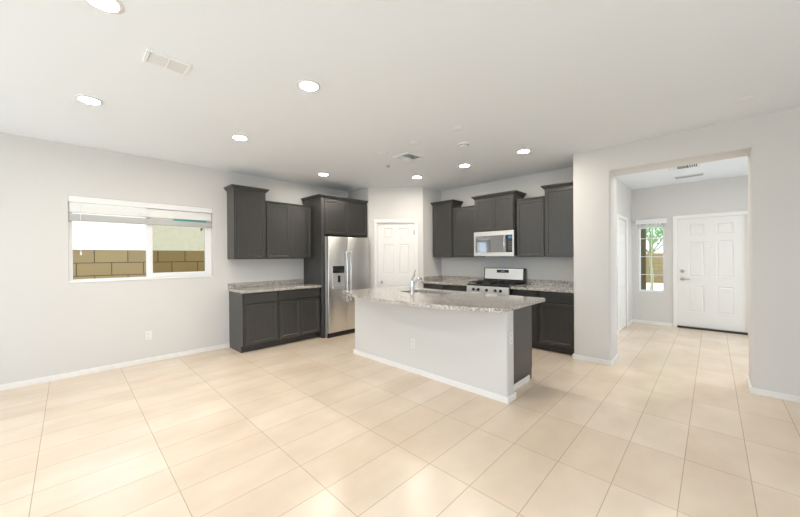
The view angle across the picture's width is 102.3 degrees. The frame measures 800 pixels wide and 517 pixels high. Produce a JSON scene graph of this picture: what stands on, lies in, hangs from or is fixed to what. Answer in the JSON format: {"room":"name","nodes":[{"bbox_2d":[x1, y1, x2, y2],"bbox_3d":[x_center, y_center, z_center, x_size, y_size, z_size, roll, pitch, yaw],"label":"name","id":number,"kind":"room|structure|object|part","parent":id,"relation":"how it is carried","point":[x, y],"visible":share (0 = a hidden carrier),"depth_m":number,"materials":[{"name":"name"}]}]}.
{"room":"open-plan kitchen","nodes":[
{"label":"open-plan kitchen","id":0,"kind":"room"},
{"bbox_2d":[0,132,347,384],"bbox_3d":[-2.970,0.013,4.822,0.140,2.743,8.380,0,0,44],"label":"wall","id":1,"kind":"structure","parent":0,"point":[50,325],"depth_m":3.94,"materials":[{"name":"white paint"}]},
{"bbox_2d":[0,343,229,390],"bbox_3d":[-4.137,1.368,3.505,0.013,0.062,4.242,0,0,44],"label":"baseboard","id":2,"kind":"structure","parent":1,"relation":"attached to","point":[173,355],"depth_m":3.99,"materials":[{"name":"white"}]},
{"bbox_2d":[68,202,211,280],"bbox_3d":[-3.424,-0.234,4.380,0.075,1.032,1.517,0,0,44],"label":"window","id":3,"kind":"structure","parent":1,"relation":"in","point":[207,231],"depth_m":4.37,"materials":[{"name":"white plastic"}]},
{"bbox_2d":[68,195,211,254],"bbox_3d":[-3.370,-0.397,4.326,0.068,0.703,1.513,0,0,44],"label":"window blind","id":4,"kind":"object","parent":3,"relation":"attached to","point":[187,218],"visible":1,"depth_m":4.22,"materials":[{"name":"white plastic"}]},
{"bbox_3d":[-3.807,-0.357,3.838,0.016,0.635,0.016,0,0,44],"label":"lift cord","id":5,"kind":"part","parent":4,"relation":"part of","materials":[{"name":"white plastic"}]},
{"bbox_3d":[-3.376,-0.497,4.331,0.052,0.077,1.501,0,0,44],"label":"rail","id":6,"kind":"part","parent":4,"relation":"part of","materials":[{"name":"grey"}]},
{"bbox_3d":[-3.164,-0.237,4.627,0.045,0.972,0.742,0,0,44],"label":"sash","id":7,"kind":"part","parent":3,"relation":"part of","materials":[{"name":"white plastic"}]},
{"bbox_2d":[69,276,212,282],"bbox_3d":[-3.371,0.275,4.335,0.062,0.018,1.517,0,0,44],"label":"trim","id":8,"kind":"structure","parent":1,"relation":"attached to","point":[190,276],"depth_m":4.20,"materials":[{"name":"white wood"}]},
{"bbox_2d":[145,331,151,339],"bbox_3d":[-3.365,1.030,4.304,0.009,0.116,0.072,0,0,44],"label":"wall outlet","id":9,"kind":"object","parent":1,"relation":"attached to","point":[148,334],"visible":1,"depth_m":4.30,"materials":[{"name":"white plastic"}]},
{"bbox_2d":[224,184,268,258],"bbox_3d":[-2.399,-0.543,5.055,0.354,1.106,0.564,0,0,44],"label":"upper cabinet","id":10,"kind":"object","parent":1,"relation":"attached to","point":[246,205],"visible":1,"depth_m":4.93,"materials":[{"name":"grey paint"}]},
{"bbox_3d":[-2.403,-1.069,5.053,0.354,0.056,0.564,0,0,44],"label":"crown moulding","id":11,"kind":"part","parent":10,"relation":"part of","materials":[{"name":"grey paint"}]},
{"bbox_3d":[-2.297,-0.514,4.956,0.019,1.030,0.447,0,0,44],"label":"door","id":12,"kind":"part","parent":10,"relation":"part of","materials":[{"name":"grey paint"}]},
{"bbox_2d":[228,279,303,288],"bbox_3d":[-2.225,0.422,5.471,0.020,0.081,1.298,0,0,44],"label":"backsplash","id":13,"kind":"structure","parent":1,"relation":"attached to","point":[295,281],"depth_m":5.40,"materials":[{"name":"stone"}]},
{"bbox_2d":[266,201,311,258],"bbox_3d":[-1.960,-0.462,5.532,0.318,0.932,0.818,0,0,44],"label":"upper cabinet","id":14,"kind":"object","parent":1,"relation":"attached to","point":[288,225],"visible":0.89,"depth_m":5.40,"materials":[{"name":"grey paint"}]},
{"bbox_3d":[-1.990,-0.447,5.286,0.019,0.888,0.394,0,0,44],"label":"door","id":15,"kind":"part","parent":14,"relation":"part of","materials":[{"name":"grey paint"}]},
{"bbox_3d":[-1.964,-0.916,5.532,0.314,0.024,0.818,0,0,44],"label":"trim","id":16,"kind":"part","parent":14,"relation":"part of","materials":[{"name":"grey paint"}]},
{"bbox_3d":[-1.714,-0.450,5.571,0.019,0.888,0.394,0,0,44],"label":"door","id":17,"kind":"part","parent":14,"relation":"part of","materials":[{"name":"grey paint"}]},
{"bbox_2d":[348,187,441,287],"bbox_3d":[-0.106,-0.015,6.486,1.924,2.743,0.518,0,0,1],"label":"wall","id":18,"kind":"structure","parent":0,"point":[383,203],"depth_m":6.24,"materials":[{"name":"white paint"}]},
{"bbox_2d":[377,223,414,286],"bbox_3d":[-0.070,0.328,6.238,0.731,2.034,0.101,0,0,-1],"label":"door","id":19,"kind":"structure","parent":18,"relation":"in","point":[395,241],"depth_m":6.25,"materials":[{"name":"white paint"}]},
{"bbox_2d":[374,219,417,287],"bbox_3d":[-0.071,0.301,6.231,0.850,2.112,0.025,0,0,-1],"label":"trim","id":20,"kind":"structure","parent":18,"relation":"attached to","point":[415,221],"depth_m":6.22,"materials":[{"name":"white wood"}]},
{"bbox_2d":[424,276,441,280],"bbox_3d":[0.660,0.396,6.444,0.020,0.081,0.558,0,0,44],"label":"backsplash","id":21,"kind":"structure","parent":18,"relation":"attached to","point":[429,278],"depth_m":6.42,"materials":[{"name":"stone"}]},
{"bbox_2d":[0,0,799,191],"bbox_3d":[0.935,-1.457,2.992,8.620,0.150,11.220,0,0,44],"label":"ceiling","id":22,"kind":"structure","parent":0,"point":[557,80],"depth_m":2.47,"materials":[{"name":"white paint"}]},
{"bbox_2d":[74,95,103,104],"bbox_3d":[-2.650,-1.348,2.746,0.180,0.009,0.180,0,0,44],"label":"recessed light","id":23,"kind":"object","parent":22,"relation":"in","point":[83,98],"visible":1,"depth_m":2.73,"materials":[{"name":"white plastic"}]},
{"bbox_2d":[84,0,124,13],"bbox_3d":[-1.566,-1.353,1.694,0.180,0.009,0.180,0,0,44],"label":"recessed light","id":24,"kind":"object","parent":22,"relation":"in","point":[109,6],"visible":1,"depth_m":1.72,"materials":[{"name":"white plastic"}]},
{"bbox_2d":[142,48,192,76],"bbox_3d":[-1.609,-1.353,2.231,0.190,0.012,0.256,0,0,44],"label":"ceiling vent","id":25,"kind":"object","parent":22,"relation":"in","point":[151,57],"visible":1,"depth_m":2.22,"materials":[{"name":"white"}]},
{"bbox_2d":[231,134,248,140],"bbox_3d":[-1.802,-1.358,3.626,0.180,0.009,0.180,0,0,44],"label":"recessed light","id":26,"kind":"object","parent":22,"relation":"in","point":[236,137],"visible":1,"depth_m":3.61,"materials":[{"name":"white"}]},
{"bbox_2d":[297,79,320,91],"bbox_3d":[-0.720,-1.362,2.544,0.180,0.009,0.180,0,0,44],"label":"recessed light","id":27,"kind":"object","parent":22,"relation":"in","point":[308,85],"visible":1,"depth_m":2.53,"materials":[{"name":"white plastic"}]},
{"bbox_2d":[392,152,422,161],"bbox_3d":[0.106,-1.373,4.370,0.300,0.015,0.300,0,0,44],"label":"ceiling vent","id":28,"kind":"object","parent":22,"relation":"in","point":[408,156],"visible":1,"depth_m":4.36,"materials":[{"name":"white metal"}]},
{"bbox_2d":[411,141,420,144],"bbox_3d":[0.190,-1.375,3.828,0.124,0.009,0.124,0,0,44],"label":"cover plate","id":29,"kind":"object","parent":22,"relation":"attached to","point":[412,142],"visible":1,"depth_m":3.81,"materials":[{"name":"white plastic"}]},
{"bbox_2d":[452,126,463,130],"bbox_3d":[0.614,-1.376,3.422,0.124,0.009,0.124,0,0,44],"label":"cover plate","id":30,"kind":"object","parent":22,"relation":"attached to","point":[457,128],"visible":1,"depth_m":3.40,"materials":[{"name":"white plastic"}]},
{"bbox_2d":[458,142,468,148],"bbox_3d":[0.768,-1.363,3.892,0.136,0.041,0.136,0,0,44],"label":"smoke detector","id":31,"kind":"object","parent":22,"relation":"attached to","point":[462,145],"visible":1,"depth_m":3.85,"materials":[{"name":"white plastic"}]},
{"bbox_2d":[459,164,470,167],"bbox_3d":[0.964,-1.384,4.810,0.180,0.009,0.180,0,0,44],"label":"recessed light","id":32,"kind":"object","parent":22,"relation":"in","point":[460,165],"visible":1,"depth_m":4.79,"materials":[{"name":"white"}]},
{"bbox_2d":[516,149,530,153],"bbox_3d":[1.600,-1.387,4.168,0.180,0.009,0.180,0,0,44],"label":"recessed light","id":33,"kind":"object","parent":22,"relation":"in","point":[521,151],"visible":1,"depth_m":4.16,"materials":[{"name":"white"}]},
{"bbox_2d":[666,164,699,170],"bbox_3d":[4.323,-1.408,4.930,0.380,0.015,0.340,0,0,44],"label":"ceiling vent","id":34,"kind":"object","parent":22,"relation":"in","point":[692,165],"visible":0.66,"depth_m":4.97,"materials":[{"name":"white metal"}]},
{"bbox_2d":[673,173,704,178],"bbox_3d":[4.963,-1.415,5.536,0.400,0.017,0.190,0,0,44],"label":"ceiling vent","id":35,"kind":"object","parent":22,"relation":"in","point":[698,174],"visible":1,"depth_m":5.51,"materials":[{"name":"white metal"}]},
{"bbox_2d":[735,96,754,102],"bbox_3d":[3.024,-1.393,2.821,0.120,0.009,0.120,0,0,44],"label":"cover plate","id":36,"kind":"object","parent":22,"relation":"attached to","point":[747,98],"visible":1,"depth_m":2.81,"materials":[{"name":"white plastic"}]},
{"bbox_2d":[0,322,799,516],"bbox_3d":[0.888,1.422,2.932,8.620,0.120,11.020,0,0,44],"label":"floor","id":37,"kind":"structure","parent":0,"point":[313,427],"depth_m":2.44,"materials":[{"name":"beige tile"}]},
{"bbox_2d":[229,291,277,352],"bbox_3d":[-2.279,0.941,5.017,0.570,0.876,0.527,0,0,44],"label":"base cabinet","id":38,"kind":"object","parent":37,"relation":"on","point":[253,317],"visible":0.9,"depth_m":4.82,"materials":[{"name":"grey paint"}]},
{"bbox_3d":[-2.465,0.943,4.839,0.552,0.876,0.012,0,0,44],"label":"panel","id":39,"kind":"part","parent":38,"relation":"part of","materials":[{"name":"grey paint"}]},
{"bbox_3d":[-2.080,0.586,4.828,0.019,0.140,0.484,0,0,44],"label":"drawer","id":40,"kind":"part","parent":38,"relation":"part of","materials":[{"name":"grey paint"}]},
{"bbox_3d":[-2.077,0.968,4.830,0.019,0.589,0.484,0,0,44],"label":"door","id":41,"kind":"part","parent":38,"relation":"part of","materials":[{"name":"grey paint"}]},
{"bbox_2d":[228,279,321,293],"bbox_3d":[-2.014,0.440,5.267,0.607,0.118,1.298,0,0,44],"label":"countertop","id":42,"kind":"structure","parent":38,"relation":"on","point":[278,285],"depth_m":5.24,"materials":[{"name":"stone"}]},
{"bbox_2d":[276,287,319,345],"bbox_3d":[-1.832,0.935,5.477,0.570,0.876,0.753,0,0,44],"label":"base cabinet","id":43,"kind":"object","parent":37,"relation":"on","point":[298,309],"visible":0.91,"depth_m":5.26,"materials":[{"name":"grey paint"}]},
{"bbox_3d":[-1.760,0.965,5.155,0.019,0.589,0.360,0,0,44],"label":"door","id":44,"kind":"part","parent":43,"relation":"part of","materials":[{"name":"grey paint"}]},
{"bbox_3d":[-1.637,0.581,5.284,0.019,0.140,0.722,0,0,44],"label":"drawer","id":45,"kind":"part","parent":43,"relation":"part of","materials":[{"name":"grey paint"}]},
{"bbox_3d":[-1.508,0.962,5.415,0.019,0.589,0.360,0,0,44],"label":"door","id":46,"kind":"part","parent":43,"relation":"part of","materials":[{"name":"grey paint"}]},
{"bbox_2d":[301,194,367,337],"bbox_3d":[-1.207,0.131,6.069,0.641,2.471,1.069,0,0,44],"label":"tall cabinet","id":47,"kind":"object","parent":37,"relation":"on","point":[336,216],"visible":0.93,"depth_m":5.70,"materials":[{"name":"grey paint"}]},
{"bbox_3d":[-1.550,0.163,5.748,0.595,2.415,0.040,0,0,44],"label":"panel","id":48,"kind":"part","parent":47,"relation":"part of","materials":[{"name":"grey paint"}]},
{"bbox_3d":[-1.216,-1.077,6.064,0.641,0.056,1.069,0,0,44],"label":"crown moulding","id":49,"kind":"part","parent":47,"relation":"part of","materials":[{"name":"grey paint"}]},
{"bbox_3d":[-1.136,-0.728,5.737,0.019,0.610,0.471,0,0,44],"label":"door","id":50,"kind":"part","parent":47,"relation":"part of","materials":[{"name":"grey paint"}]},
{"bbox_3d":[-0.805,-0.732,6.077,0.019,0.610,0.472,0,0,44],"label":"door","id":51,"kind":"part","parent":47,"relation":"part of","materials":[{"name":"grey paint"}]},
{"bbox_2d":[325,236,368,337],"bbox_3d":[-1.117,0.487,6.033,0.747,1.757,0.922,0,0,44],"label":"refrigerator","id":52,"kind":"object","parent":37,"relation":"on","point":[346,258],"visible":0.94,"depth_m":5.70,"materials":[{"name":"silver metal"}]},
{"bbox_3d":[-1.098,0.450,5.653,0.055,1.665,0.405,0,0,44],"label":"freezer door","id":53,"kind":"part","parent":52,"relation":"part of","materials":[{"name":"silver metal"}]},
{"bbox_3d":[-1.073,0.192,5.629,0.004,0.120,0.240,0,0,44],"label":"control panel","id":54,"kind":"part","parent":52,"relation":"part of","materials":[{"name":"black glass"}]},
{"bbox_3d":[-0.948,0.321,5.723,0.072,0.912,0.025,0,0,44],"label":"door handle","id":55,"kind":"part","parent":52,"relation":"part of","materials":[{"name":"silver metal"}]},
{"bbox_3d":[-0.891,0.320,5.782,0.072,0.912,0.025,0,0,44],"label":"door handle","id":56,"kind":"part","parent":52,"relation":"part of","materials":[{"name":"silver metal"}]},
{"bbox_3d":[-0.781,0.446,5.979,0.055,1.665,0.491,0,0,44],"label":"door","id":57,"kind":"part","parent":52,"relation":"part of","materials":[{"name":"silver metal"}]},
{"bbox_2d":[424,283,444,289],"bbox_3d":[0.840,0.911,6.279,0.505,0.876,0.593,0,0,44],"label":"base cabinet","id":58,"kind":"object","parent":37,"relation":"on","point":[428,286],"visible":0.15,"depth_m":6.05,"materials":[{"name":"grey paint"}]},
{"bbox_2d":[353,297,531,403],"bbox_3d":[0.450,0.923,4.109,2.341,0.876,0.823,0,0,44],"label":"kitchen island","id":59,"kind":"object","parent":37,"relation":"on","point":[471,351],"visible":0.83,"depth_m":3.51,"materials":[{"name":"white paint"}]},
{"bbox_2d":[411,338,415,348],"bbox_3d":[0.156,1.014,3.834,0.072,0.116,0.009,0,0,44],"label":"wall outlet","id":60,"kind":"object","parent":59,"relation":"attached to","point":[412,340],"visible":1,"depth_m":3.83,"materials":[{"name":"white plastic"}]},
{"bbox_3d":[0.419,1.330,4.075,2.341,0.062,0.723,0,0,44],"label":"baseboard","id":61,"kind":"part","parent":59,"relation":"part of","materials":[{"name":"white"}]},
{"bbox_2d":[343,286,544,312],"bbox_3d":[0.321,0.467,3.977,2.405,0.037,1.255,0,0,44],"label":"island countertop","id":62,"kind":"structure","parent":59,"relation":"on","point":[452,300],"depth_m":3.57,"materials":[{"name":"stone"}]},
{"bbox_2d":[410,270,422,293],"bbox_3d":[0.216,0.297,4.175,0.064,0.302,0.239,0,0,44],"label":"faucet","id":63,"kind":"object","parent":62,"relation":"on","point":[412,282],"visible":1,"depth_m":4.10,"materials":[{"name":"silver metal"}]},
{"bbox_3d":[0.221,0.315,4.181,0.040,0.137,0.203,0,0,44],"label":"spout","id":64,"kind":"part","parent":63,"relation":"part of","materials":[{"name":"silver metal"}]},
{"bbox_2d":[414,292,443,294],"bbox_3d":[0.367,0.577,4.265,0.720,0.184,0.420,0,0,44],"label":"sink","id":65,"kind":"object","parent":62,"relation":"in","point":[414,292],"visible":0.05,"depth_m":4.49,"materials":[{"name":"silver metal"}]},
{"bbox_2d":[509,332,512,344],"bbox_3d":[1.061,0.760,3.070,0.009,0.116,0.072,0,0,44],"label":"wall outlet","id":66,"kind":"object","parent":59,"relation":"attached to","point":[510,333],"visible":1,"depth_m":3.06,"materials":[{"name":"white plastic"}]},
{"bbox_3d":[1.260,0.919,3.425,0.020,0.876,0.635,0,0,44],"label":"panel","id":67,"kind":"part","parent":59,"relation":"part of","materials":[{"name":"grey paint"}]},
{"bbox_3d":[1.302,0.868,3.842,0.533,0.745,0.019,0,0,44],"label":"door","id":68,"kind":"part","parent":59,"relation":"part of","materials":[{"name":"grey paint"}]},
{"bbox_2d":[445,285,466,291],"bbox_3d":[1.207,0.910,5.923,0.515,0.876,0.593,0,0,44],"label":"base cabinet","id":69,"kind":"object","parent":37,"relation":"on","point":[447,287],"visible":0.1,"depth_m":5.72,"materials":[{"name":"grey paint"}]},
{"bbox_2d":[422,276,483,285],"bbox_3d":[1.008,0.413,6.082,1.024,0.118,0.634,0,0,44],"label":"countertop","id":70,"kind":"structure","parent":69,"relation":"on","point":[444,280],"depth_m":6.18,"materials":[{"name":"stone"}]},
{"bbox_2d":[467,268,526,294],"bbox_3d":[1.608,0.758,5.416,0.756,1.178,0.722,0,0,44],"label":"gas range","id":71,"kind":"object","parent":37,"relation":"on","point":[496,280],"visible":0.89,"depth_m":5.41,"materials":[{"name":"grey metal"}]},
{"bbox_3d":[1.419,0.512,5.222,0.750,0.123,0.060,0,0,44],"label":"control panel","id":72,"kind":"part","parent":71,"relation":"part of","materials":[{"name":"silver metal"}]},
{"bbox_2d":[467,283,523,287],"bbox_3d":[1.610,0.437,5.419,0.756,0.024,0.590,0,0,44],"label":"cooktop","id":73,"kind":"object","parent":71,"relation":"in","point":[471,285],"depth_m":5.24,"materials":[{"name":"black metal"}]},
{"bbox_2d":[512,289,540,348],"bbox_3d":[2.087,0.906,5.068,0.402,0.876,0.593,0,0,44],"label":"base cabinet","id":74,"kind":"object","parent":37,"relation":"on","point":[529,293],"visible":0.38,"depth_m":4.77,"materials":[{"name":"grey paint"}]},
{"bbox_3d":[1.884,0.555,4.861,0.371,0.140,0.019,0,0,44],"label":"drawer","id":75,"kind":"part","parent":74,"relation":"part of","materials":[{"name":"grey paint"}]},
{"bbox_3d":[1.887,0.937,4.862,0.371,0.589,0.019,0,0,44],"label":"door","id":76,"kind":"part","parent":74,"relation":"part of","materials":[{"name":"grey paint"}]},
{"bbox_2d":[539,291,573,354],"bbox_3d":[2.408,0.905,4.756,0.489,0.876,0.593,0,0,44],"label":"base cabinet","id":77,"kind":"object","parent":37,"relation":"on","point":[556,313],"visible":0.71,"depth_m":4.55,"materials":[{"name":"grey paint"}]},
{"bbox_2d":[511,279,573,292],"bbox_3d":[2.244,0.408,4.882,0.895,0.118,0.634,0,0,44],"label":"countertop","id":78,"kind":"structure","parent":77,"relation":"on","point":[532,284],"depth_m":4.94,"materials":[{"name":"stone"}]},
{"bbox_3d":[2.205,0.553,4.549,0.458,0.140,0.019,0,0,44],"label":"drawer","id":79,"kind":"part","parent":77,"relation":"part of","materials":[{"name":"grey paint"}]},
{"bbox_2d":[677,325,747,334],"bbox_3d":[5.671,1.297,5.876,0.920,0.033,0.130,0,0,44],"label":"threshold","id":80,"kind":"object","parent":37,"relation":"on","point":[679,326],"visible":0.76,"depth_m":5.80,"materials":[{"name":"brown metal"}]},
{"bbox_2d":[441,167,573,283],"bbox_3d":[1.387,-0.026,6.250,4.120,2.743,0.140,0,0,44],"label":"wall","id":81,"kind":"structure","parent":0,"point":[538,268],"depth_m":5.55,"materials":[{"name":"white paint"}]},
{"bbox_2d":[430,199,462,257],"bbox_3d":[0.924,-0.566,6.346,0.540,1.088,0.354,0,0,44],"label":"upper cabinet","id":82,"kind":"object","parent":81,"relation":"attached to","point":[442,210],"visible":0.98,"depth_m":6.23,"materials":[{"name":"grey paint"}]},
{"bbox_3d":[0.820,-0.534,6.251,0.441,1.012,0.019,0,0,44],"label":"door","id":83,"kind":"part","parent":82,"relation":"part of","materials":[{"name":"grey paint"}]},
{"bbox_3d":[0.920,-1.082,6.344,0.540,0.056,0.354,0,0,44],"label":"crown moulding","id":84,"kind":"part","parent":82,"relation":"part of","materials":[{"name":"grey paint"}]},
{"bbox_2d":[442,276,483,280],"bbox_3d":[1.222,0.392,6.303,1.024,0.081,0.020,0,0,44],"label":"backsplash","id":85,"kind":"structure","parent":81,"relation":"attached to","point":[461,278],"depth_m":6.29,"materials":[{"name":"stone"}]},
{"bbox_2d":[453,205,484,256],"bbox_3d":[1.287,-0.489,6.027,0.510,0.932,0.308,0,0,44],"label":"upper cabinet","id":86,"kind":"object","parent":81,"relation":"attached to","point":[463,217],"visible":0.73,"depth_m":5.92,"materials":[{"name":"grey paint"}]},
{"bbox_3d":[1.285,-0.943,6.027,0.510,0.024,0.304,0,0,44],"label":"trim","id":87,"kind":"part","parent":86,"relation":"part of","materials":[{"name":"grey paint"}]},
{"bbox_3d":[1.186,-0.474,5.924,0.483,0.888,0.019,0,0,44],"label":"door","id":88,"kind":"part","parent":86,"relation":"part of","materials":[{"name":"grey paint"}]},
{"bbox_2d":[471,190,525,231],"bbox_3d":[1.693,-0.779,5.555,0.818,0.626,0.414,0,0,44],"label":"upper cabinet","id":89,"kind":"object","parent":81,"relation":"attached to","point":[494,211],"visible":0.98,"depth_m":5.39,"materials":[{"name":"grey paint"}]},
{"bbox_3d":[1.448,-0.748,5.555,0.349,0.550,0.019,0,0,44],"label":"door","id":90,"kind":"part","parent":89,"relation":"part of","materials":[{"name":"grey paint"}]},
{"bbox_2d":[474,230,516,255],"bbox_3d":[1.682,-0.251,5.542,0.728,0.419,0.451,0,0,44],"label":"microwave","id":91,"kind":"object","parent":89,"relation":"attached to","point":[491,243],"visible":0.97,"depth_m":5.38,"materials":[{"name":"grey metal"}]},
{"bbox_3d":[1.542,-0.244,5.468,0.570,0.286,0.024,0,0,44],"label":"door glass","id":92,"kind":"part","parent":91,"relation":"part of","materials":[{"name":"grey glass"}]},
{"bbox_3d":[1.706,-0.244,5.249,0.022,0.286,0.064,0,0,44],"label":"door handle","id":93,"kind":"part","parent":91,"relation":"part of","materials":[{"name":"silver metal"}]},
{"bbox_3d":[1.784,-0.245,5.231,0.104,0.286,0.026,0,0,44],"label":"control panel","id":94,"kind":"part","parent":91,"relation":"part of","materials":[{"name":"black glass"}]},
{"bbox_3d":[1.691,-1.065,5.554,0.818,0.056,0.414,0,0,44],"label":"crown moulding","id":95,"kind":"part","parent":89,"relation":"part of","materials":[{"name":"grey paint"}]},
{"bbox_3d":[1.700,-0.749,5.310,0.349,0.550,0.019,0,0,44],"label":"door","id":96,"kind":"part","parent":89,"relation":"part of","materials":[{"name":"grey paint"}]},
{"bbox_2d":[516,196,544,256],"bbox_3d":[2.154,-0.493,5.178,0.452,0.932,0.318,0,0,44],"label":"upper cabinet","id":97,"kind":"object","parent":81,"relation":"attached to","point":[530,212],"visible":0.89,"depth_m":5.06,"materials":[{"name":"grey paint"}]},
{"bbox_3d":[2.151,-0.947,5.178,0.452,0.024,0.314,0,0,44],"label":"trim","id":98,"kind":"part","parent":97,"relation":"part of","materials":[{"name":"grey paint"}]},
{"bbox_2d":[527,279,573,285],"bbox_3d":[2.458,0.387,5.102,0.895,0.081,0.020,0,0,44],"label":"backsplash","id":99,"kind":"structure","parent":81,"relation":"attached to","point":[529,281],"depth_m":5.14,"materials":[{"name":"stone"}]},
{"bbox_2d":[540,181,573,256],"bbox_3d":[2.460,-0.567,4.848,0.534,1.078,0.364,0,0,44],"label":"upper cabinet","id":100,"kind":"object","parent":81,"relation":"attached to","point":[559,227],"visible":0.62,"depth_m":4.75,"materials":[{"name":"grey paint"}]},
{"bbox_3d":[2.456,-1.078,4.846,0.534,0.056,0.364,0,0,44],"label":"crown moulding","id":101,"kind":"part","parent":100,"relation":"part of","materials":[{"name":"grey paint"}]},
{"bbox_2d":[616,177,631,326],"bbox_3d":[3.757,-0.043,5.677,0.120,2.743,3.140,0,0,44],"label":"wall","id":102,"kind":"structure","parent":0,"point":[623,192],"depth_m":6.38,"materials":[{"name":"white paint"}]},
{"bbox_2d":[618,218,625,330],"bbox_3d":[4.088,0.296,5.966,0.043,2.034,0.804,0,0,44],"label":"door","id":103,"kind":"structure","parent":102,"relation":"in","point":[622,241],"depth_m":6.03,"materials":[{"name":"white paint"}]},
{"bbox_2d":[617,214,627,334],"bbox_3d":[4.112,0.270,5.942,0.020,2.110,0.930,0,0,44],"label":"trim","id":104,"kind":"structure","parent":102,"relation":"attached to","point":[618,215],"depth_m":5.64,"materials":[{"name":"white wood"}]},
{"bbox_2d":[573,107,799,395],"bbox_3d":[3.879,-0.034,3.091,3.943,2.743,0.400,0,0,44],"label":"wall","id":105,"kind":"structure","parent":0,"point":[770,142],"depth_m":3.24,"materials":[{"name":"white paint"}]},
{"bbox_2d":[573,353,799,402],"bbox_3d":[3.885,1.307,3.101,3.956,0.062,0.426,0,0,44],"label":"baseboard","id":106,"kind":"structure","parent":105,"relation":"attached to","point":[762,392],"depth_m":3.18,"materials":[{"name":"white"}]},
{"bbox_2d":[632,175,747,322],"bbox_3d":[5.742,-0.059,5.840,2.500,2.743,0.140,0,0,44],"label":"wall","id":107,"kind":"structure","parent":0,"point":[730,194],"depth_m":6.25,"materials":[{"name":"white paint"}]},
{"bbox_2d":[617,319,672,334],"bbox_3d":[4.659,1.295,4.719,2.500,0.062,3.000,0,0,44],"label":"baseboard","id":108,"kind":"structure","parent":107,"relation":"attached to","point":[632,320],"depth_m":6.41,"materials":[{"name":"white wood"}]},
{"bbox_2d":[638,223,664,291],"bbox_3d":[5.085,-0.057,6.506,0.420,1.455,0.060,0,0,44],"label":"window","id":109,"kind":"structure","parent":107,"relation":"in","point":[639,230],"depth_m":6.50,"materials":[{"name":"white plastic"}]},
{"bbox_2d":[635,218,666,228],"bbox_3d":[5.018,-0.695,6.439,0.490,0.178,0.100,0,0,44],"label":"window blind","id":110,"kind":"object","parent":109,"relation":"attached to","point":[655,222],"visible":1,"depth_m":6.42,"materials":[{"name":"white plastic"}]},
{"bbox_2d":[673,211,748,334],"bbox_3d":[5.632,0.249,5.840,1.040,2.130,0.022,0,0,44],"label":"trim","id":111,"kind":"structure","parent":107,"relation":"attached to","point":[675,301],"depth_m":6.16,"materials":[{"name":"white wood"}]},
{"bbox_2d":[677,215,747,332],"bbox_3d":[5.642,0.264,5.850,0.914,2.030,0.105,0,0,44],"label":"door","id":112,"kind":"structure","parent":107,"relation":"in","point":[711,251],"depth_m":5.83,"materials":[{"name":"white paint"}]},
{"label":"outside","id":113,"kind":"structure","parent":0,"visible":0},
{"bbox_3d":[5.238,1.548,5.386,60.000,0.180,75.000,0,0,44],"label":"ground","id":114,"kind":"structure","parent":113,"visible":0},
{"bbox_2d":[72,202,203,250],"bbox_3d":[-7.216,-0.556,8.397,2.150,4.200,18.600,0,0,44],"label":"house","id":115,"kind":"structure","parent":114,"relation":"on","point":[94,235],"depth_m":8.10,"materials":[{"name":"paint"}]},
{"bbox_2d":[73,250,204,278],"bbox_3d":[-4.319,0.697,5.597,0.200,1.670,18.000,0,0,44],"label":"wall","id":116,"kind":"structure","parent":114,"relation":"on","point":[92,264],"depth_m":5.30,"materials":[{"name":"beige brick"}]},
{"bbox_2d":[641,224,645,289],"bbox_3d":[5.335,-0.069,7.072,0.110,3.040,0.080,0,0,44],"label":"porch post","id":117,"kind":"object","parent":114,"relation":"on","point":[643,231],"visible":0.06,"depth_m":7.03,"materials":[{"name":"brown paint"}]},
{"bbox_2d":[646,228,661,250],"bbox_3d":[15.182,-1.297,19.357,3.477,5.254,3.391,0,0,44],"label":"tree","id":118,"kind":"object","parent":114,"relation":"on","point":[653,228],"visible":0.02,"depth_m":19.35,"materials":[{"name":"plant"}]},
{"bbox_2d":[646,253,662,282],"bbox_3d":[15.751,0.514,16.214,28.000,1.640,0.200,0,0,44],"label":"wall","id":119,"kind":"structure","parent":114,"relation":"on","point":[657,262],"depth_m":17.69,"materials":[{"name":"beige brick"}]},
{"bbox_2d":[646,223,662,289],"bbox_3d":[8.137,-0.724,10.490,3.253,4.284,3.250,0,0,44],"label":"tree","id":120,"kind":"object","parent":114,"relation":"on","point":[659,232],"visible":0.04,"depth_m":10.45,"materials":[{"name":"green plant"}]},
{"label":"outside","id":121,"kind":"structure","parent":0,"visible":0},
{"bbox_2d":[646,283,662,289],"bbox_3d":[13.633,1.344,14.029,28.000,0.030,3.900,0,0,44],"label":"sidewalk","id":122,"kind":"structure","parent":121,"point":[656,286],"depth_m":15.33,"materials":[{"name":"white concrete"}]}
]}

